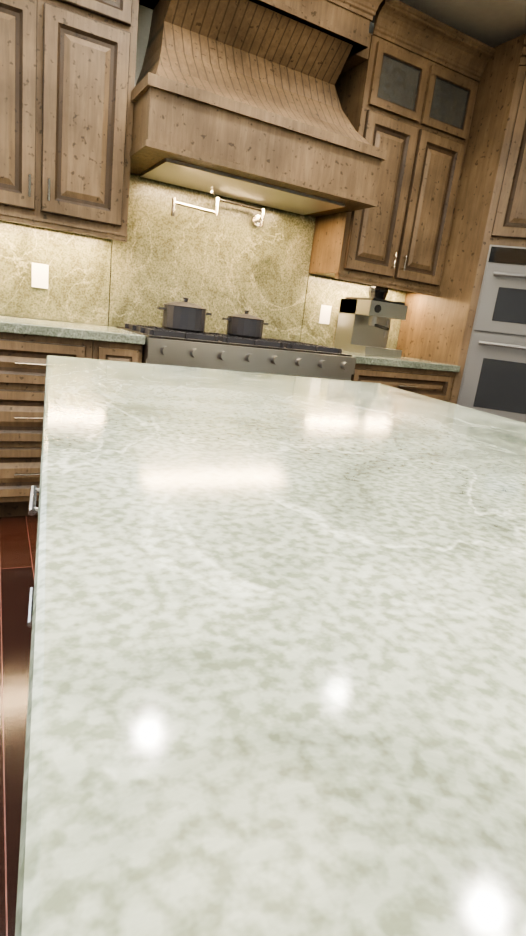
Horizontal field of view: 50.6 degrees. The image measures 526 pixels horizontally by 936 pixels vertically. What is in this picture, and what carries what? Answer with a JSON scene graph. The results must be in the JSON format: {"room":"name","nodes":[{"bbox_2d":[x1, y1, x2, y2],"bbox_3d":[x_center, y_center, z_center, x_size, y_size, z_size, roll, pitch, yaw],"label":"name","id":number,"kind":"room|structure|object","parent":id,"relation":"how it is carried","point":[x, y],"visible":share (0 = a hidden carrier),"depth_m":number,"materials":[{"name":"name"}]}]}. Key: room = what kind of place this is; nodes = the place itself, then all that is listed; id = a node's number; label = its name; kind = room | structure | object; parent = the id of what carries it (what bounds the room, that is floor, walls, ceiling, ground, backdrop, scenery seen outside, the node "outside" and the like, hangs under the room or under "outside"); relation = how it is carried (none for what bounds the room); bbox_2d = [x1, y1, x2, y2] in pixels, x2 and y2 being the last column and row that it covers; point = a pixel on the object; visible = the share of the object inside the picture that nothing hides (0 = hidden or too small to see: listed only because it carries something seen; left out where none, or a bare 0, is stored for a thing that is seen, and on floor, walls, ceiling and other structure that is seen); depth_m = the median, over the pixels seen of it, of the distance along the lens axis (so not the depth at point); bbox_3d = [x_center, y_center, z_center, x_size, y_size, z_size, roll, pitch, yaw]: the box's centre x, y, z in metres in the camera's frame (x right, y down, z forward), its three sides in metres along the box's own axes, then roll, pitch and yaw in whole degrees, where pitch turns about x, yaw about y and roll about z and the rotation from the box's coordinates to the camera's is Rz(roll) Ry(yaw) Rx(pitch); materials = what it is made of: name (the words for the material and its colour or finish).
{"room":"kitchen","nodes":[
{"label":"kitchen","id":0,"kind":"room"},
{"bbox_2d":[0,515,37,935],"bbox_3d":[2.309,1.545,-0.582,15.000,0.050,10.900,-1,17,-29],"label":"floor","id":1,"kind":"structure","parent":0,"point":[18,538],"depth_m":1.52,"materials":[{"name":"brown tile"}]},
{"bbox_2d":[27,486,39,626],"bbox_3d":[0.203,0.572,0.419,0.756,0.810,2.570,1,16,-21],"label":"base cabinet","id":2,"kind":"object","parent":1,"relation":"on","point":[32,507],"visible":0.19,"depth_m":0.93,"materials":[{"name":"metal"}]},
{"bbox_2d":[15,355,525,935],"bbox_3d":[0.407,0.147,0.387,1.055,0.065,2.950,1,16,-21],"label":"countertop","id":3,"kind":"structure","parent":2,"relation":"on","point":[277,679],"depth_m":0.27,"materials":[{"name":"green stone"}]},
{"bbox_2d":[0,332,92,516],"bbox_3d":[-1.177,-0.241,2.739,0.515,0.858,0.676,-1,17,-29],"label":"base cabinet","id":4,"kind":"object","parent":1,"relation":"on","point":[23,359],"visible":0.56,"depth_m":2.45,"materials":[{"name":"beige wood"}]},
{"bbox_2d":[92,340,142,362],"bbox_3d":[-0.849,-0.248,2.917,0.227,0.858,0.676,-1,17,-29],"label":"base cabinet","id":5,"kind":"object","parent":1,"relation":"on","point":[114,351],"visible":0.12,"depth_m":2.57,"materials":[{"name":"beige wood"}]},
{"bbox_2d":[116,323,355,380],"bbox_3d":[-0.191,-0.283,3.211,1.198,0.930,0.733,-1,17,-29],"label":"range","id":6,"kind":"object","parent":1,"relation":"on","point":[205,350],"visible":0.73,"depth_m":2.85,"materials":[{"name":"silver metal"}]},
{"bbox_2d":[157,297,211,332],"bbox_3d":[-0.424,-0.834,3.007,0.300,0.175,0.232,-1,17,-29],"label":"pot","id":7,"kind":"object","parent":6,"relation":"on","point":[185,315],"visible":1,"depth_m":2.92,"materials":[{"name":"grey metal"}]},
{"bbox_2d":[222,310,268,338],"bbox_3d":[-0.101,-0.835,3.208,0.280,0.150,0.213,-1,17,-29],"label":"pot","id":8,"kind":"object","parent":6,"relation":"on","point":[246,324],"visible":1,"depth_m":3.13,"materials":[{"name":"grey metal"}]},
{"bbox_2d":[351,363,454,401],"bbox_3d":[0.690,-0.282,3.754,0.864,0.858,0.676,-1,17,-29],"label":"base cabinet","id":9,"kind":"object","parent":1,"relation":"on","point":[435,384],"visible":0.15,"depth_m":3.44,"materials":[{"name":"beige wood"}]},
{"bbox_2d":[342,351,460,371],"bbox_3d":[0.738,-0.719,3.648,0.864,0.042,0.657,-1,17,-29],"label":"countertop","id":10,"kind":"structure","parent":9,"relation":"on","point":[406,362],"depth_m":3.39,"materials":[{"name":"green stone"}]},
{"bbox_2d":[334,286,407,357],"bbox_3d":[0.730,-0.963,3.623,0.300,0.435,0.401,-1,17,-29],"label":"espresso machine","id":11,"kind":"object","parent":10,"relation":"on","point":[363,325],"visible":1,"depth_m":3.61,"materials":[{"name":"silver metal"}]},
{"bbox_2d":[396,33,525,422],"bbox_3d":[1.849,-1.139,3.784,1.224,2.760,1.227,-1,17,-29],"label":"tall cabinet","id":12,"kind":"object","parent":1,"relation":"on","point":[470,320],"visible":0.48,"depth_m":3.35,"materials":[{"name":"beige wood"}]},
{"bbox_3d":[-2.195,-0.218,2.186,0.700,0.858,0.676,-1,17,-29],"label":"base cabinet","id":13,"kind":"object","parent":1,"relation":"on","visible":0},
{"bbox_2d":[0,315,145,344],"bbox_3d":[-1.577,-0.667,2.389,1.998,0.042,0.657,-1,17,-29],"label":"countertop","id":14,"kind":"structure","parent":13,"relation":"on","point":[32,326],"depth_m":2.49,"materials":[{"name":"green stone"}]},
{"bbox_2d":[5,4,373,326],"bbox_3d":[-2.185,-1.283,2.332,10.000,2.830,0.150,-1,17,-29],"label":"wall","id":15,"kind":"structure","parent":0,"point":[144,19],"depth_m":2.82,"materials":[{"name":"paint"}]},
{"bbox_2d":[0,0,138,241],"bbox_3d":[-1.036,-1.819,2.455,0.876,1.414,0.402,-1,17,-29],"label":"upper cabinet","id":16,"kind":"object","parent":15,"relation":"attached to","point":[67,76],"visible":1,"depth_m":2.45,"materials":[{"name":"beige wood"}]},
{"bbox_2d":[0,174,405,348],"bbox_3d":[-0.767,-1.180,3.045,4.067,0.793,0.020,-1,17,-29],"label":"backsplash","id":17,"kind":"structure","parent":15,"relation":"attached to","point":[227,260],"depth_m":3.18,"materials":[{"name":"stone"}]},
{"bbox_2d":[32,262,48,288],"bbox_3d":[-1.154,-0.995,2.877,0.080,0.120,0.006,-1,17,-29],"label":"switch plate","id":18,"kind":"object","parent":17,"relation":"attached to","point":[39,275],"depth_m":2.87,"materials":[{"name":"white plastic"}]},
{"bbox_2d":[171,191,264,226],"bbox_3d":[-0.243,-1.444,3.134,0.602,0.165,0.163,-1,17,-29],"label":"pot filler","id":19,"kind":"object","parent":17,"relation":"attached to","point":[257,220],"visible":1,"depth_m":3.10,"materials":[{"name":"silver metal"}]},
{"bbox_2d":[319,305,331,323],"bbox_3d":[0.418,-1.030,3.732,0.080,0.120,0.006,-1,17,-29],"label":"switch plate","id":20,"kind":"object","parent":17,"relation":"attached to","point":[325,312],"depth_m":3.73,"materials":[{"name":"white plastic"}]},
{"bbox_2d":[130,0,386,216],"bbox_3d":[-0.024,-1.982,2.831,1.296,1.055,0.615,-1,17,-29],"label":"range hood","id":21,"kind":"object","parent":15,"relation":"attached to","point":[237,99],"visible":0.98,"depth_m":2.73,"materials":[{"name":"beige wood"}]},
{"bbox_2d":[308,0,495,296],"bbox_3d":[0.834,-1.857,3.458,0.833,1.414,0.427,-1,17,-29],"label":"upper cabinet","id":22,"kind":"object","parent":15,"relation":"attached to","point":[407,90],"visible":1,"depth_m":3.31,"materials":[{"name":"beige wood"}]},
{"bbox_2d":[371,0,525,46],"bbox_3d":[2.647,-1.219,-1.318,15.000,0.050,10.900,-1,17,-29],"label":"ceiling","id":23,"kind":"structure","parent":0,"point":[492,23],"depth_m":3.15,"materials":[{"name":"paint"}]}
]}

